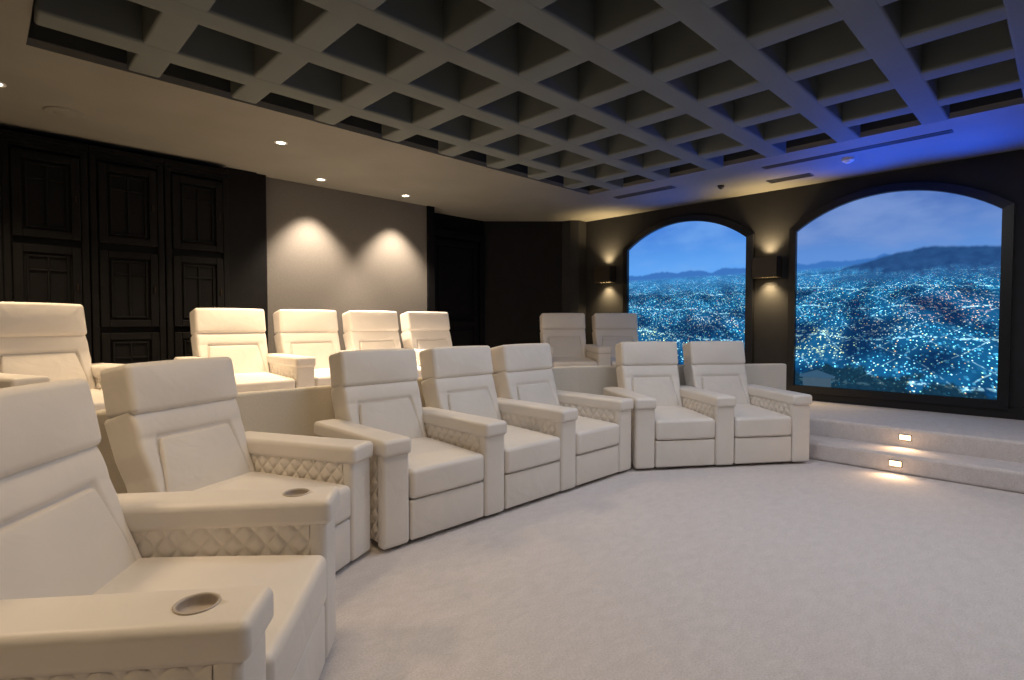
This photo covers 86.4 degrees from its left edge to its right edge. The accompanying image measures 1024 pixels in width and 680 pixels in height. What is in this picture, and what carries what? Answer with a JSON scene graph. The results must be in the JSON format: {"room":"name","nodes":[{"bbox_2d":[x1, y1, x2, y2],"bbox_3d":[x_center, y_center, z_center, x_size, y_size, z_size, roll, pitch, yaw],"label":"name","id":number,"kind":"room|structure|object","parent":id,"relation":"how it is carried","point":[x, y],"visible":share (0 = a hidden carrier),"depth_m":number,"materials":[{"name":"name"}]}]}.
{"room":"home theater","nodes":[
{"label":"home theater","id":0,"kind":"room"},
{"bbox_2d":[96,363,785,493],"bbox_3d":[-0.566,0.818,3.110,3.125,0.870,9.654,1,2,31],"label":"wall","id":1,"kind":"structure","parent":0,"point":[293,411],"depth_m":4.02,"materials":[{"name":"beige paint"}]},
{"bbox_2d":[435,213,483,345],"bbox_3d":[-1.044,-0.527,9.204,1.380,3.175,0.250,-2,3,-44],"label":"wall","id":2,"kind":"structure","parent":0,"point":[442,221],"depth_m":9.18,"materials":[{"name":"black paint"}]},
{"bbox_2d":[435,238,477,345],"bbox_3d":[-0.945,-0.460,9.062,0.950,2.350,0.074,-2,3,-44],"label":"door","id":3,"kind":"structure","parent":2,"relation":"in","point":[456,262],"depth_m":9.08,"materials":[{"name":"black paint"}]},
{"bbox_2d":[435,228,484,345],"bbox_3d":[-0.957,-0.545,9.072,1.320,2.520,0.070,-2,3,-44],"label":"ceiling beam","id":4,"kind":"structure","parent":2,"relation":"attached to","point":[438,232],"depth_m":9.43,"materials":[{"name":"black paint"}]},
{"bbox_2d":[0,0,1023,221],"bbox_3d":[0.314,-2.280,3.310,10.370,0.800,10.600,-2,3,-44],"label":"ceiling","id":5,"kind":"structure","parent":0,"point":[124,109],"depth_m":5.43,"materials":[{"name":"beige paint"}]},
{"bbox_2d":[43,106,85,118],"bbox_3d":[-3.776,-1.911,4.599,0.280,0.019,0.280,-2,3,-44],"label":"ceiling speaker","id":6,"kind":"object","parent":5,"relation":"attached to","point":[62,112],"visible":1,"depth_m":4.57,"materials":[{"name":"beige paint"}]},
{"bbox_2d":[127,0,215,77],"bbox_3d":[-0.220,-2.033,1.393,0.196,0.500,6.768,-2,3,-44],"label":"ceiling beam","id":7,"kind":"structure","parent":5,"relation":"attached to","point":[161,30],"depth_m":3.31,"materials":[{"name":"paint"}]},
{"bbox_2d":[274,140,287,144],"bbox_3d":[-2.274,-1.940,5.365,0.124,0.008,0.124,-2,3,-44],"label":"recessed light","id":8,"kind":"object","parent":5,"relation":"in","point":[279,142],"visible":1,"depth_m":5.36,"materials":[{"name":"white plastic"}]},
{"bbox_2d":[230,0,385,103],"bbox_3d":[0.253,-2.047,1.854,0.196,0.500,6.768,-2,3,-44],"label":"ceiling beam","id":9,"kind":"structure","parent":5,"relation":"attached to","point":[315,28],"depth_m":3.38,"materials":[{"name":"paint"}]},
{"bbox_2d":[33,0,622,189],"bbox_3d":[-0.672,-2.146,5.092,5.718,0.500,0.196,-2,3,-44],"label":"ceiling beam","id":10,"kind":"structure","parent":5,"relation":"attached to","point":[115,23],"depth_m":3.81,"materials":[{"name":"paint"}]},
{"bbox_2d":[129,0,669,180],"bbox_3d":[-0.211,-2.131,4.620,5.718,0.500,0.196,-2,3,-44],"label":"ceiling beam","id":11,"kind":"structure","parent":5,"relation":"attached to","point":[359,53],"depth_m":3.75,"materials":[{"name":"paint"}]},
{"bbox_2d":[313,0,556,124],"bbox_3d":[0.725,-2.062,2.315,0.196,0.500,6.768,-2,3,-44],"label":"ceiling beam","id":12,"kind":"structure","parent":5,"relation":"attached to","point":[466,23],"depth_m":3.60,"materials":[{"name":"paint"}]},
{"bbox_2d":[304,0,722,169],"bbox_3d":[0.250,-2.116,4.148,5.718,0.500,0.196,-2,3,-44],"label":"ceiling beam","id":13,"kind":"structure","parent":5,"relation":"attached to","point":[418,24],"depth_m":3.72,"materials":[{"name":"paint"}]},
{"bbox_2d":[382,0,726,141],"bbox_3d":[1.197,-2.076,2.776,0.196,0.500,6.768,-2,3,-44],"label":"ceiling beam","id":14,"kind":"structure","parent":5,"relation":"attached to","point":[618,23],"depth_m":3.68,"materials":[{"name":"paint"}]},
{"bbox_2d":[479,0,785,157],"bbox_3d":[0.711,-2.102,3.676,5.718,0.500,0.196,-2,3,-44],"label":"ceiling beam","id":15,"kind":"structure","parent":5,"relation":"attached to","point":[570,24],"depth_m":3.69,"materials":[{"name":"paint"}]},
{"bbox_2d":[613,186,675,198],"bbox_3d":[1.788,-2.005,7.415,0.140,0.008,0.900,-2,3,-44],"label":"ceiling vent","id":16,"kind":"object","parent":5,"relation":"in","point":[666,187],"visible":1,"depth_m":7.40,"materials":[{"name":"grey metal"}]},
{"bbox_2d":[438,0,897,156],"bbox_3d":[1.670,-2.091,3.236,0.196,0.500,6.768,-2,3,-44],"label":"ceiling beam","id":17,"kind":"structure","parent":5,"relation":"attached to","point":[678,51],"depth_m":3.71,"materials":[{"name":"paint"}]},
{"bbox_2d":[486,0,1007,168],"bbox_3d":[2.142,-2.105,3.697,0.196,0.500,6.768,-2,3,-44],"label":"ceiling beam","id":18,"kind":"structure","parent":5,"relation":"attached to","point":[834,46],"depth_m":3.73,"materials":[{"name":"paint"}]},
{"bbox_2d":[654,0,859,142],"bbox_3d":[1.172,-2.087,3.204,5.718,0.500,0.196,-2,3,-44],"label":"ceiling beam","id":19,"kind":"structure","parent":5,"relation":"attached to","point":[724,26],"depth_m":3.60,"materials":[{"name":"paint"}]},
{"bbox_2d":[528,19,1015,179],"bbox_3d":[2.614,-2.120,4.158,0.196,0.500,6.768,-2,3,-44],"label":"ceiling beam","id":20,"kind":"structure","parent":5,"relation":"attached to","point":[991,43],"depth_m":4.15,"materials":[{"name":"paint"}]},
{"bbox_2d":[766,173,813,183],"bbox_3d":[3.406,-1.982,6.688,0.160,0.008,0.500,-2,3,-44],"label":"ceiling vent","id":21,"kind":"object","parent":5,"relation":"in","point":[806,174],"visible":1,"depth_m":6.68,"materials":[{"name":"grey metal"}]},
{"bbox_2d":[564,58,1021,188],"bbox_3d":[3.087,-2.134,4.619,0.196,0.500,6.768,-2,3,-44],"label":"ceiling beam","id":22,"kind":"structure","parent":5,"relation":"attached to","point":[999,77],"depth_m":4.65,"materials":[{"name":"paint"}]},
{"bbox_2d":[842,157,854,162],"bbox_3d":[3.630,-1.937,5.887,0.120,0.048,0.120,-2,3,-44],"label":"smoke detector","id":23,"kind":"object","parent":5,"relation":"attached to","point":[846,159],"visible":1,"depth_m":5.86,"materials":[{"name":"white plastic"}]},
{"bbox_2d":[762,129,953,169],"bbox_3d":[3.478,-1.949,5.641,0.100,0.008,1.700,-2,3,-44],"label":"ceiling vent","id":24,"kind":"object","parent":5,"relation":"in","point":[951,130],"visible":1,"depth_m":5.54,"materials":[{"name":"grey"}]},
{"bbox_2d":[829,0,949,124],"bbox_3d":[1.633,-2.072,2.732,5.718,0.500,0.196,-2,3,-44],"label":"ceiling beam","id":25,"kind":"structure","parent":5,"relation":"attached to","point":[877,28],"depth_m":3.52,"materials":[{"name":"paint"}]},
{"bbox_2d":[1003,0,1023,98],"bbox_3d":[2.094,-2.057,2.259,5.718,0.500,0.196,-2,3,-44],"label":"ceiling beam","id":26,"kind":"structure","parent":5,"relation":"attached to","point":[1015,8],"depth_m":3.23,"materials":[{"name":"paint"}]},
{"bbox_2d":[484,221,561,347],"bbox_3d":[0.211,-0.544,9.741,1.450,3.175,0.325,0,2,-1],"label":"wall","id":27,"kind":"structure","parent":0,"point":[523,259],"depth_m":9.56,"materials":[{"name":"black paint"}]},
{"bbox_2d":[562,220,585,336],"bbox_3d":[1.071,-0.544,9.758,0.520,3.175,0.510,-2,3,-44],"label":"wall","id":28,"kind":"structure","parent":0,"point":[573,231],"depth_m":9.49,"materials":[{"name":"black paint"}]},
{"bbox_2d":[319,459,1023,679],"bbox_3d":[0.314,1.303,3.423,10.570,0.120,10.800,-2,3,-44],"label":"floor","id":29,"kind":"structure","parent":0,"point":[812,569],"depth_m":2.80,"materials":[{"name":"carpet"}]},
{"bbox_2d":[0,378,339,679],"bbox_3d":[-1.190,0.720,1.713,1.062,1.153,1.074,0,2,-7],"label":"recliner chair","id":30,"kind":"object","parent":29,"relation":"on","point":[97,582],"visible":1,"depth_m":1.70,"materials":[{"name":"beige leather"}]},
{"bbox_2d":[0,488,136,599],"bbox_3d":[-1.404,0.702,1.687,0.177,0.349,0.609,0,2,-7],"label":"lumbar cushion","id":31,"kind":"object","parent":30,"relation":"on","point":[79,542],"depth_m":1.70,"materials":[{"name":"beige leather"}]},
{"bbox_2d":[100,357,372,571],"bbox_3d":[-1.435,0.681,2.956,1.062,1.153,0.827,1,2,19],"label":"recliner chair","id":32,"kind":"object","parent":29,"relation":"on","point":[176,425],"visible":0.65,"depth_m":2.94,"materials":[{"name":"beige leather"}]},
{"bbox_2d":[158,424,249,491],"bbox_3d":[-1.668,0.663,2.941,0.177,0.349,0.539,1,2,19],"label":"lumbar cushion","id":33,"kind":"object","parent":32,"relation":"on","point":[195,458],"depth_m":2.90,"materials":[{"name":"beige leather"}]},
{"bbox_2d":[314,348,506,549],"bbox_3d":[-0.753,0.653,3.854,0.997,1.153,1.062,-2,3,-44],"label":"recliner chair","id":34,"kind":"object","parent":29,"relation":"on","point":[432,470],"visible":0.8,"depth_m":3.72,"materials":[{"name":"beige leather"}]},
{"bbox_2d":[359,399,422,438],"bbox_3d":[-0.904,0.629,4.008,0.532,0.349,0.177,-2,3,-44],"label":"lumbar cushion","id":35,"kind":"object","parent":34,"relation":"on","point":[404,417],"depth_m":4.02,"materials":[{"name":"beige leather"}]},
{"bbox_2d":[419,346,577,508],"bbox_3d":[-0.123,0.633,4.469,0.820,1.153,1.062,-2,3,-44],"label":"recliner chair","id":36,"kind":"object","parent":29,"relation":"on","point":[540,438],"visible":0.73,"depth_m":4.39,"materials":[{"name":"beige leather"}]},
{"bbox_2d":[448,390,497,418],"bbox_3d":[-0.337,0.612,4.561,0.532,0.349,0.177,-2,3,-44],"label":"lumbar cushion","id":37,"kind":"object","parent":36,"relation":"on","point":[484,403],"depth_m":4.58,"materials":[{"name":"beige leather"}]},
{"bbox_2d":[490,343,633,485],"bbox_3d":[0.445,0.616,5.023,0.820,1.153,1.062,-2,3,-44],"label":"recliner chair","id":38,"kind":"object","parent":29,"relation":"on","point":[523,372],"visible":0.62,"depth_m":4.95,"materials":[{"name":"beige leather"}]},
{"bbox_2d":[517,383,556,404],"bbox_3d":[0.231,0.594,5.115,0.532,0.349,0.177,-2,3,-44],"label":"lumbar cushion","id":39,"kind":"object","parent":38,"relation":"on","point":[546,393],"depth_m":5.13,"materials":[{"name":"beige leather"}]},
{"bbox_2d":[603,341,735,468],"bbox_3d":[1.518,0.601,5.501,0.989,1.153,1.062,0,2,-9],"label":"recliner chair","id":40,"kind":"object","parent":29,"relation":"on","point":[673,424],"visible":0.84,"depth_m":5.07,"materials":[{"name":"beige leather"}]},
{"bbox_2d":[633,378,678,405],"bbox_3d":[1.483,0.576,5.713,0.524,0.349,0.177,0,2,-9],"label":"lumbar cushion","id":41,"kind":"object","parent":40,"relation":"on","point":[665,390],"depth_m":5.70,"materials":[{"name":"beige leather"}]},
{"bbox_2d":[683,341,811,463],"bbox_3d":[2.380,0.597,5.642,0.812,1.153,1.062,0,2,-9],"label":"recliner chair","id":42,"kind":"object","parent":29,"relation":"on","point":[771,425],"visible":0.88,"depth_m":5.31,"materials":[{"name":"beige leather"}]},
{"bbox_2d":[586,149,1023,407],"bbox_3d":[4.534,-0.440,6.433,0.150,3.175,9.190,-2,3,-44],"label":"wall","id":43,"kind":"structure","parent":0,"point":[770,215],"depth_m":7.29,"materials":[{"name":"black paint"}]},
{"bbox_2d":[594,266,614,282],"bbox_3d":[1.577,-1.099,9.193,0.200,0.270,0.330,-2,3,-44],"label":"wall sconce","id":44,"kind":"object","parent":43,"relation":"attached to","point":[602,274],"visible":1,"depth_m":9.10,"materials":[{"name":"black metal"}]},
{"bbox_2d":[623,215,754,364],"bbox_3d":[2.583,-0.615,8.255,0.090,2.510,2.110,-2,3,-44],"label":"window","id":45,"kind":"structure","parent":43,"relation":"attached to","point":[687,278],"depth_m":8.15,"materials":[{"name":"blue glass"}]},
{"bbox_2d":[751,256,781,278],"bbox_3d":[3.420,-0.970,7.307,0.200,0.270,0.330,-2,3,-44],"label":"wall sconce","id":46,"kind":"object","parent":43,"relation":"attached to","point":[762,267],"visible":1,"depth_m":7.22,"materials":[{"name":"black metal"}]},
{"bbox_2d":[787,182,1014,409],"bbox_3d":[4.399,-0.556,6.395,0.090,2.510,2.170,-2,3,-44],"label":"window","id":47,"kind":"structure","parent":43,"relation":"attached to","point":[898,291],"depth_m":6.28,"materials":[{"name":"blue glass display screen"}]},
{"bbox_2d":[786,389,1023,419],"bbox_3d":[4.420,0.738,6.457,0.030,0.120,9.030,-2,3,-44],"label":"baseboard","id":48,"kind":"structure","parent":43,"relation":"attached to","point":[1012,413],"depth_m":6.17,"materials":[{"name":"black wood"}]},
{"bbox_2d":[809,401,1023,462],"bbox_3d":[0.387,1.071,3.340,10.170,0.350,10.190,-2,3,-44],"label":"step","id":49,"kind":"structure","parent":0,"point":[968,435],"depth_m":5.31,"materials":[{"name":"carpet"}]},
{"bbox_2d":[0,177,3,301],"bbox_3d":[-4.839,-0.504,4.731,0.620,2.710,0.300,-2,3,-44],"label":"tall cabinet","id":50,"kind":"object","parent":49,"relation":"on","point":[1,245],"visible":0.15,"depth_m":4.87,"materials":[{"name":"brown wood"}]},
{"bbox_2d":[0,129,91,363],"bbox_3d":[-4.395,-0.517,5.163,0.620,2.710,0.300,-2,3,-44],"label":"tall cabinet","id":51,"kind":"object","parent":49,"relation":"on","point":[45,208],"visible":0.58,"depth_m":5.07,"materials":[{"name":"brown wood"}]},
{"bbox_2d":[0,302,123,410],"bbox_3d":[-3.249,0.300,3.927,1.062,1.153,1.034,1,2,24],"label":"recliner chair","id":52,"kind":"object","parent":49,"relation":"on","point":[40,342],"visible":0.21,"depth_m":4.04,"materials":[{"name":"beige leather"}]},
{"bbox_2d":[0,353,90,388],"bbox_3d":[-3.447,0.279,4.013,0.177,0.349,0.569,1,2,24],"label":"lumbar cushion","id":53,"kind":"object","parent":52,"relation":"on","point":[56,366],"depth_m":4.04,"materials":[{"name":"beige leather"}]},
{"bbox_2d":[87,145,166,363],"bbox_3d":[-3.945,-0.531,5.603,0.620,2.710,0.300,-2,3,-44],"label":"tall cabinet","id":54,"kind":"object","parent":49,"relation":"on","point":[126,200],"visible":0.77,"depth_m":5.51,"materials":[{"name":"brown wood"}]},
{"bbox_2d":[163,159,229,359],"bbox_3d":[-3.494,-0.545,6.043,0.620,2.710,0.300,-2,3,-44],"label":"tall cabinet","id":55,"kind":"object","parent":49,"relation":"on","point":[196,229],"visible":0.62,"depth_m":5.93,"materials":[{"name":"brown wood"}]},
{"bbox_2d":[174,308,315,392],"bbox_3d":[-2.661,0.254,5.390,1.029,1.153,1.062,-2,3,-44],"label":"recliner chair","id":56,"kind":"object","parent":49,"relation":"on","point":[238,334],"visible":0.41,"depth_m":5.48,"materials":[{"name":"beige leather"}]},
{"bbox_2d":[208,345,265,373],"bbox_3d":[-2.812,0.231,5.544,0.564,0.349,0.177,-2,3,-44],"label":"lumbar cushion","id":57,"kind":"object","parent":56,"relation":"on","point":[245,358],"depth_m":5.57,"materials":[{"name":"beige leather"}]},
{"bbox_2d":[273,309,347,385],"bbox_3d":[-2.007,0.234,6.027,0.852,1.153,1.062,-2,3,-44],"label":"recliner chair","id":58,"kind":"object","parent":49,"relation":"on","point":[303,332],"visible":0.3,"depth_m":6.09,"materials":[{"name":"beige leather"}]},
{"bbox_2d":[292,343,334,368],"bbox_3d":[-2.221,0.212,6.120,0.564,0.349,0.177,-2,3,-44],"label":"lumbar cushion","id":59,"kind":"object","parent":58,"relation":"on","point":[321,351],"depth_m":6.12,"materials":[{"name":"beige leather"}]},
{"bbox_2d":[342,310,425,377],"bbox_3d":[-1.417,0.216,6.603,0.852,1.153,1.062,-2,3,-44],"label":"recliner chair","id":60,"kind":"object","parent":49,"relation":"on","point":[363,329],"visible":0.24,"depth_m":6.67,"materials":[{"name":"beige leather"}]},
{"bbox_2d":[360,341,395,349],"bbox_3d":[-1.631,0.194,6.696,0.564,0.349,0.177,-2,3,-44],"label":"lumbar cushion","id":61,"kind":"object","parent":60,"relation":"on","point":[364,345],"depth_m":6.69,"materials":[{"name":"beige leather"}]},
{"bbox_2d":[400,311,490,348],"bbox_3d":[-0.826,0.198,7.179,0.852,1.153,1.062,-2,3,-44],"label":"recliner chair","id":62,"kind":"object","parent":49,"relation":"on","point":[420,329],"visible":0.14,"depth_m":7.24,"materials":[{"name":"beige leather"}]},
{"bbox_2d":[417,340,447,348],"bbox_3d":[-1.041,0.176,7.272,0.564,0.349,0.177,-2,3,-44],"label":"lumbar cushion","id":63,"kind":"object","parent":62,"relation":"on","point":[421,344],"depth_m":7.24,"materials":[{"name":"beige leather"}]},
{"bbox_2d":[540,313,611,366],"bbox_3d":[0.823,0.171,8.043,1.034,1.153,1.062,0,2,-6],"label":"recliner chair","id":64,"kind":"object","parent":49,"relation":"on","point":[564,333],"visible":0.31,"depth_m":8.26,"materials":[{"name":"beige leather"}]},
{"bbox_2d":[549,338,582,356],"bbox_3d":[0.799,0.145,8.257,0.569,0.349,0.177,0,2,-6],"label":"lumbar cushion","id":65,"kind":"object","parent":64,"relation":"on","point":[562,347],"depth_m":8.23,"materials":[{"name":"beige leather"}]},
{"bbox_2d":[592,313,637,364],"bbox_3d":[1.736,0.168,8.144,0.857,1.153,1.062,0,2,-6],"label":"recliner chair","id":66,"kind":"object","parent":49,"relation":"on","point":[609,329],"visible":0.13,"depth_m":8.40,"materials":[{"name":"beige leather"}]},
{"bbox_2d":[602,338,632,356],"bbox_3d":[1.624,0.142,8.348,0.569,0.349,0.177,0,2,-6],"label":"lumbar cushion","id":67,"kind":"object","parent":66,"relation":"on","point":[610,342],"depth_m":8.34,"materials":[{"name":"beige leather"}]},
{"bbox_2d":[899,434,911,440],"bbox_3d":[3.720,0.923,5.157,0.016,0.056,0.100,-2,3,-44],"label":"step light","id":68,"kind":"object","parent":49,"relation":"attached to","point":[901,436],"visible":1,"depth_m":5.15,"materials":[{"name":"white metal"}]},
{"bbox_2d":[809,434,1023,493],"bbox_3d":[4.563,1.136,4.032,0.410,0.175,5.344,-2,3,-44],"label":"step","id":69,"kind":"structure","parent":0,"point":[970,470],"depth_m":4.79,"materials":[{"name":"carpet"}]},
{"bbox_2d":[889,459,901,467],"bbox_3d":[3.434,1.107,4.883,0.016,0.056,0.100,-2,3,-44],"label":"step light","id":70,"kind":"object","parent":69,"relation":"attached to","point":[895,463],"visible":1,"depth_m":4.88,"materials":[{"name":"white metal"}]},
{"bbox_3d":[-4.188,-0.425,5.963,7.650,3.175,0.500,-2,3,-44],"label":"wall","id":71,"kind":"structure","parent":0,"visible":0},
{"bbox_2d":[224,167,258,308],"bbox_3d":[-3.209,-0.590,6.445,0.330,2.775,0.210,-2,3,-44],"label":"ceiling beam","id":72,"kind":"structure","parent":71,"relation":"attached to","point":[242,184],"depth_m":6.35,"materials":[{"name":"brown wood"}]},
{"bbox_2d":[257,174,267,347],"bbox_3d":[-3.073,-0.596,6.627,0.120,2.775,0.200,-2,3,-44],"label":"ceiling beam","id":73,"kind":"structure","parent":71,"relation":"attached to","point":[261,179],"depth_m":6.54,"materials":[{"name":"brown wood"}]},
{"bbox_2d":[266,177,426,352],"bbox_3d":[-2.185,-0.624,7.521,2.400,2.775,0.080,-2,3,-44],"label":"wall panel","id":74,"kind":"object","parent":71,"relation":"attached to","point":[340,251],"visible":0.43,"depth_m":7.35,"materials":[{"name":"grey paint"}]},
{"bbox_2d":[427,206,434,311],"bbox_3d":[-1.283,-0.652,8.400,0.120,2.775,0.160,-2,3,-44],"label":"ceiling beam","id":75,"kind":"structure","parent":71,"relation":"attached to","point":[430,209],"depth_m":8.32,"materials":[{"name":"black paint"}]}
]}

